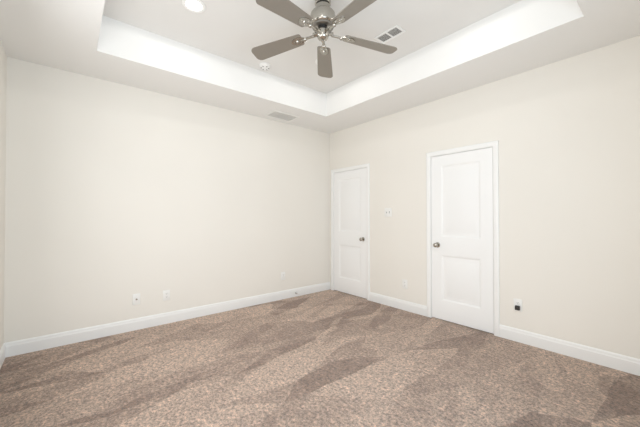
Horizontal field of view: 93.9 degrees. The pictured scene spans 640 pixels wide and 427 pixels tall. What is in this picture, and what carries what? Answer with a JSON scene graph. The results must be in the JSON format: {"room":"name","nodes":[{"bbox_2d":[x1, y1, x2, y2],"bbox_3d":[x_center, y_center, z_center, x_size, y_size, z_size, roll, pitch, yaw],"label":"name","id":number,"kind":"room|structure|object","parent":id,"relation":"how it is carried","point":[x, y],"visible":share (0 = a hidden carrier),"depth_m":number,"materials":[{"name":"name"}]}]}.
{"room":"empty bedroom","nodes":[
{"label":"empty bedroom","id":0,"kind":"room"},
{"bbox_2d":[0,40,6,348],"bbox_3d":[-1.550,-0.344,1.066,0.120,3.250,4.200,1,-1,-40],"label":"wall","id":1,"kind":"structure","parent":0,"point":[3,73],"depth_m":2.60,"materials":[{"name":"beige paint"}]},
{"bbox_2d":[0,343,5,368],"bbox_3d":[-1.499,1.217,1.092,0.014,0.130,4.200,1,-1,-40],"label":"baseboard","id":2,"kind":"structure","parent":1,"relation":"attached to","point":[2,353],"depth_m":2.59,"materials":[{"name":"white wood"}]},
{"bbox_2d":[4,57,329,342],"bbox_3d":[-1.426,-0.312,3.990,4.070,3.250,0.120,1,-1,-40],"label":"wall","id":3,"kind":"structure","parent":0,"point":[117,196],"depth_m":3.41,"materials":[{"name":"beige paint"}]},
{"bbox_2d":[132,293,139,304],"bbox_3d":[-2.059,0.964,3.355,0.076,0.122,0.018,1,-1,-40],"label":"outlet","id":4,"kind":"object","parent":3,"relation":"attached to","point":[136,299],"visible":1,"depth_m":3.36,"materials":[{"name":"white plastic"}]},
{"bbox_2d":[163,290,169,300],"bbox_3d":[-1.827,0.973,3.557,0.076,0.122,0.008,1,-1,-40],"label":"electrical outlet","id":5,"kind":"object","parent":3,"relation":"attached to","point":[166,294],"visible":1,"depth_m":3.55,"materials":[{"name":"white plastic"}]},
{"bbox_2d":[5,282,329,357],"bbox_3d":[-1.337,1.247,3.960,3.950,0.130,0.014,1,-1,-40],"label":"baseboard","id":6,"kind":"structure","parent":3,"relation":"attached to","point":[23,346],"depth_m":3.39,"materials":[{"name":"white wood"}]},
{"bbox_2d":[281,272,284,279],"bbox_3d":[-0.569,0.964,4.612,0.076,0.122,0.008,1,-1,-40],"label":"electrical outlet","id":7,"kind":"object","parent":3,"relation":"attached to","point":[282,275],"visible":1,"depth_m":4.61,"materials":[{"name":"white plastic"}]},
{"bbox_2d":[103,0,520,93],"bbox_3d":[-0.022,-1.859,2.403,2.680,0.190,2.840,1,-1,-40],"label":"ceiling","id":8,"kind":"structure","parent":0,"point":[237,31],"depth_m":2.83,"materials":[{"name":"paint"}]},
{"bbox_2d":[182,0,205,12],"bbox_3d":[-1.065,-1.759,2.527,0.188,0.011,0.188,1,-1,-40],"label":"recessed light","id":9,"kind":"object","parent":8,"relation":"in","point":[196,6],"visible":1,"depth_m":2.53,"materials":[{"name":"white plastic"}]},
{"bbox_2d":[259,62,270,69],"bbox_3d":[-0.649,-1.731,3.527,0.132,0.043,0.132,1,-1,-40],"label":"smoke detector","id":10,"kind":"object","parent":8,"relation":"attached to","point":[264,65],"visible":1,"depth_m":3.49,"materials":[{"name":"white plastic"}]},
{"bbox_2d":[251,0,396,77],"bbox_3d":[0.030,-1.585,2.426,1.267,0.359,1.253,1,-1,-40],"label":"ceiling fan","id":11,"kind":"object","parent":8,"relation":"hanging from","point":[322,20],"visible":1,"depth_m":2.42,"materials":[{"name":"wood"}]},
{"bbox_2d":[374,25,405,43],"bbox_3d":[0.683,-1.754,2.937,0.150,0.009,0.270,1,-1,-40],"label":"ceiling vent","id":12,"kind":"object","parent":8,"relation":"in","point":[389,34],"visible":1,"depth_m":2.93,"materials":[{"name":"white plastic"}]},
{"bbox_2d":[0,289,639,426],"bbox_3d":[0.009,1.345,2.356,4.190,0.100,4.440,1,-1,-40],"label":"floor","id":13,"kind":"structure","parent":0,"point":[330,358],"depth_m":2.36,"materials":[{"name":"brown carpet"}]},
{"bbox_2d":[0,0,639,133],"bbox_3d":[0.009,-1.694,2.388,3.950,0.522,4.200,1,-1,-40],"label":"ceiling","id":14,"kind":"structure","parent":0,"point":[86,37],"depth_m":2.88,"materials":[{"name":"paint"}]},
{"bbox_2d":[265,110,298,121],"bbox_3d":[-0.544,-1.407,4.332,0.420,0.010,0.270,1,-1,-40],"label":"ceiling vent","id":15,"kind":"object","parent":14,"relation":"in","point":[282,116],"visible":1,"depth_m":4.33,"materials":[{"name":"white plastic"}]},
{"bbox_2d":[330,35,639,358],"bbox_3d":[1.567,-0.316,3.682,0.120,3.250,4.440,1,-1,-40],"label":"wall","id":16,"kind":"structure","parent":0,"point":[565,133],"depth_m":2.87,"materials":[{"name":"beige paint"}]},
{"bbox_2d":[334,168,366,298],"bbox_3d":[0.467,0.306,4.870,0.107,2.012,0.745,1,-1,-40],"label":"door","id":17,"kind":"structure","parent":16,"relation":"in","point":[350,232],"depth_m":4.86,"materials":[{"name":"white wood"}]},
{"bbox_2d":[331,163,369,299],"bbox_3d":[0.472,0.280,4.875,0.016,2.084,0.869,1,-1,-40],"label":"door frame","id":18,"kind":"structure","parent":16,"relation":"attached to","point":[368,218],"depth_m":4.73,"materials":[{"name":"white wood"}]},
{"bbox_2d":[385,208,391,216],"bbox_3d":[0.973,-0.016,4.283,0.016,0.122,0.124,1,-1,-40],"label":"switch plate","id":19,"kind":"object","parent":16,"relation":"attached to","point":[388,212],"visible":1,"depth_m":4.28,"materials":[{"name":"white plastic"}]},
{"bbox_2d":[369,292,426,316],"bbox_3d":[1.057,1.250,4.169,0.014,0.130,0.948,1,-1,-40],"label":"baseboard","id":20,"kind":"structure","parent":16,"relation":"attached to","point":[416,308],"depth_m":4.12,"materials":[{"name":"white wood"}]},
{"bbox_2d":[402,279,406,288],"bbox_3d":[1.153,0.959,4.063,0.008,0.122,0.076,1,-1,-40],"label":"electrical outlet","id":21,"kind":"object","parent":16,"relation":"attached to","point":[404,283],"visible":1,"depth_m":4.06,"materials":[{"name":"white plastic"}]},
{"bbox_2d":[426,140,499,336],"bbox_3d":[1.683,0.286,3.538,0.120,2.043,0.757,1,-1,-40],"label":"door jamb","id":22,"kind":"structure","parent":16,"relation":"in","point":[431,233],"depth_m":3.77,"materials":[{"name":"white wood"}]},
{"bbox_2d":[431,147,493,333],"bbox_3d":[1.625,0.291,3.489,0.107,2.012,0.715,1,-1,-40],"label":"door","id":23,"kind":"structure","parent":22,"relation":"attached to","point":[462,237],"depth_m":3.47,"materials":[{"name":"white wood"}]},
{"bbox_2d":[514,298,521,311],"bbox_3d":[2.002,0.930,3.031,0.035,0.122,0.076,1,-1,-40],"label":"electrical outlet","id":24,"kind":"object","parent":16,"relation":"attached to","point":[517,304],"visible":1,"depth_m":3.03,"materials":[{"name":"white plastic"}]},
{"bbox_2d":[499,324,639,375],"bbox_3d":[2.384,1.233,2.588,0.014,0.130,1.501,1,-1,-40],"label":"baseboard","id":25,"kind":"structure","parent":16,"relation":"attached to","point":[623,363],"depth_m":2.69,"materials":[{"name":"white wood"}]}
]}

